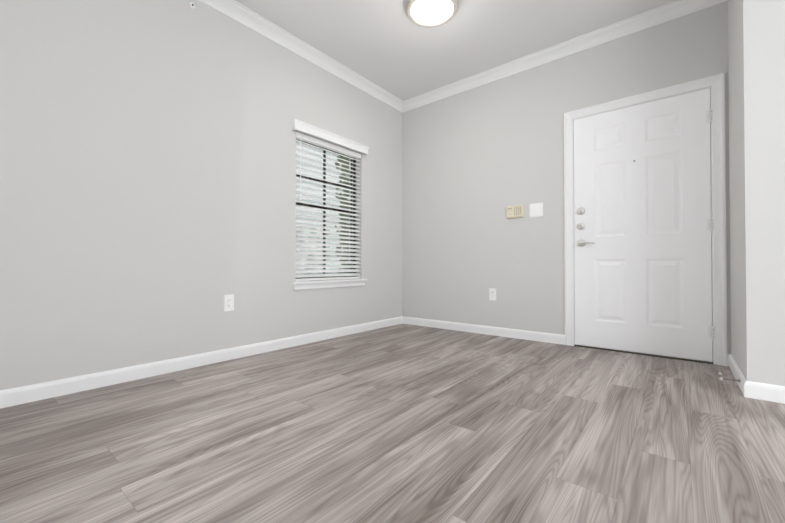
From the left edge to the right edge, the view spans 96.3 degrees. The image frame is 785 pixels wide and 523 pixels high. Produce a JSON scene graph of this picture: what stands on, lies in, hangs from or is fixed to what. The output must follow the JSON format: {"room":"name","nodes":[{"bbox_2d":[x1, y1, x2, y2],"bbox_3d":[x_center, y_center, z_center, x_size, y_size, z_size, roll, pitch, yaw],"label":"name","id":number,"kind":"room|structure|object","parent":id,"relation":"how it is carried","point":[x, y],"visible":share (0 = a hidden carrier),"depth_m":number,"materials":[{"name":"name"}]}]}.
{"room":"empty living room","nodes":[
{"label":"empty living room","id":0,"kind":"room"},
{"bbox_2d":[0,0,401,389],"bbox_3d":[-2.143,-0.619,1.723,0.150,2.720,7.300,0,-1,39],"label":"wall","id":1,"kind":"structure","parent":0,"point":[147,181],"depth_m":2.34,"materials":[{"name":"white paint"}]},
{"bbox_2d":[189,2,194,8],"bbox_3d":[-1.419,-1.816,2.493,0.019,0.042,0.042,0,-1,39],"label":"detector","id":2,"kind":"object","parent":1,"relation":"attached to","point":[191,5],"visible":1,"depth_m":2.49,"materials":[{"name":"white plastic"}]},
{"bbox_2d":[0,316,403,408],"bbox_3d":[-2.079,0.696,1.658,0.013,0.088,7.000,0,-1,39],"label":"baseboard","id":3,"kind":"structure","parent":1,"relation":"attached to","point":[70,385],"depth_m":2.33,"materials":[{"name":"white paint"}]},
{"bbox_2d":[224,295,233,311],"bbox_3d":[-1.248,0.317,2.689,0.009,0.124,0.076,0,-1,39],"label":"electrical outlet","id":4,"kind":"object","parent":1,"relation":"attached to","point":[228,302],"visible":1,"depth_m":2.68,"materials":[{"name":"white plastic"}]},
{"bbox_2d":[199,0,406,112],"bbox_3d":[-2.051,-1.936,1.662,0.088,0.088,7.000,0,-1,39],"label":"crown molding","id":5,"kind":"structure","parent":1,"relation":"attached to","point":[247,17],"depth_m":3.15,"materials":[{"name":"white paint"}]},
{"bbox_2d":[291,119,368,289],"bbox_3d":[-0.632,-0.496,3.526,0.192,1.516,0.964,0,-1,39],"label":"window","id":6,"kind":"structure","parent":1,"relation":"in","point":[304,282],"depth_m":3.50,"materials":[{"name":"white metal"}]},
{"bbox_2d":[0,323,784,522],"bbox_3d":[0.244,0.770,-0.230,6.300,0.100,7.300,0,-1,39],"label":"floor","id":7,"kind":"structure","parent":0,"point":[403,423],"depth_m":1.44,"materials":[{"name":"plastic"}]},
{"bbox_2d":[235,0,675,100],"bbox_3d":[0.244,-2.059,-0.201,6.300,0.120,7.300,0,-1,39],"label":"ceiling","id":8,"kind":"structure","parent":0,"point":[389,46],"depth_m":3.01,"materials":[{"name":"white paint"}]},
{"bbox_2d":[406,0,457,27],"bbox_3d":[0.300,-1.939,2.683,0.390,0.060,0.390,0,-1,39],"label":"ceiling light","id":9,"kind":"object","parent":8,"relation":"attached to","point":[429,13],"visible":1,"depth_m":2.69,"materials":[{"name":"white glass"}]},
{"bbox_2d":[402,1,730,353],"bbox_3d":[1.318,-0.601,3.518,2.960,2.720,0.150,0,-1,39],"label":"wall","id":10,"kind":"structure","parent":0,"point":[476,161],"depth_m":3.52,"materials":[{"name":"white paint"}]},
{"bbox_2d":[404,316,564,344],"bbox_3d":[0.856,0.718,3.774,1.842,0.088,0.013,0,-1,39],"label":"baseboard","id":11,"kind":"structure","parent":10,"relation":"attached to","point":[488,330],"depth_m":3.64,"materials":[{"name":"white paint"}]},
{"bbox_2d":[489,288,495,300],"bbox_3d":[1.036,0.340,3.635,0.076,0.124,0.009,0,-1,39],"label":"electrical outlet","id":12,"kind":"object","parent":10,"relation":"attached to","point":[492,293],"visible":1,"depth_m":3.63,"materials":[{"name":"white plastic"}]},
{"bbox_2d":[507,205,523,218],"bbox_3d":[1.216,-0.492,3.485,0.168,0.122,0.028,0,-1,39],"label":"keypad","id":13,"kind":"object","parent":10,"relation":"attached to","point":[516,211],"visible":1,"depth_m":3.47,"materials":[{"name":"beige plastic"}]},
{"bbox_2d":[530,203,542,216],"bbox_3d":[1.374,-0.493,3.363,0.126,0.130,0.018,0,-1,39],"label":"double light switch","id":14,"kind":"object","parent":10,"relation":"attached to","point":[536,209],"visible":1,"depth_m":3.36,"materials":[{"name":"white plastic"}]},
{"bbox_2d":[403,0,727,110],"bbox_3d":[1.278,-1.918,3.411,2.870,0.088,0.088,0,-1,39],"label":"crown molding","id":15,"kind":"structure","parent":10,"relation":"attached to","point":[678,8],"depth_m":3.15,"materials":[{"name":"white paint"}]},
{"bbox_2d":[574,88,713,361],"bbox_3d":[1.987,-0.270,2.862,0.926,2.018,0.106,0,-1,39],"label":"door","id":16,"kind":"structure","parent":10,"relation":"in","point":[643,224],"depth_m":2.83,"materials":[{"name":"white paint"}]},
{"bbox_2d":[564,73,727,365],"bbox_3d":[2.029,-0.303,2.924,1.074,2.112,0.173,0,-1,39],"label":"door frame","id":17,"kind":"structure","parent":10,"relation":"attached to","point":[715,84],"depth_m":2.59,"materials":[{"name":"white paint"}]},
{"bbox_2d":[728,0,784,385],"bbox_3d":[3.468,-0.624,1.288,3.190,2.720,0.900,0,-1,39],"label":"wall","id":18,"kind":"structure","parent":0,"point":[756,61],"depth_m":1.91,"materials":[{"name":"white paint"}]},
{"bbox_2d":[727,354,743,387],"bbox_3d":[2.182,0.702,2.236,0.020,0.088,0.730,0,-1,39],"label":"baseboard","id":19,"kind":"structure","parent":18,"relation":"attached to","point":[732,364],"depth_m":2.27,"materials":[{"name":"white paint"}]},
{"bbox_2d":[720,377,739,381],"bbox_3d":[1.997,0.699,2.083,0.089,0.025,0.022,0,-1,39],"label":"door stop","id":20,"kind":"object","parent":19,"relation":"attached to","point":[721,378],"visible":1,"depth_m":2.08,"materials":[{"name":"silver metal"}]},
{"bbox_2d":[740,376,784,403],"bbox_3d":[3.117,0.689,0.971,3.053,0.088,0.013,0,-1,39],"label":"baseboard","id":21,"kind":"structure","parent":18,"relation":"attached to","point":[749,389],"depth_m":1.88,"materials":[{"name":"white paint"}]},
{"label":"outside","id":22,"kind":"structure","parent":0,"visible":0},
{"bbox_2d":[296,142,350,273],"bbox_3d":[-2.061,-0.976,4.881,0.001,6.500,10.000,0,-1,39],"label":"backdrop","id":23,"kind":"structure","parent":22,"point":[318,176],"depth_m":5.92,"materials":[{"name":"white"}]}
]}

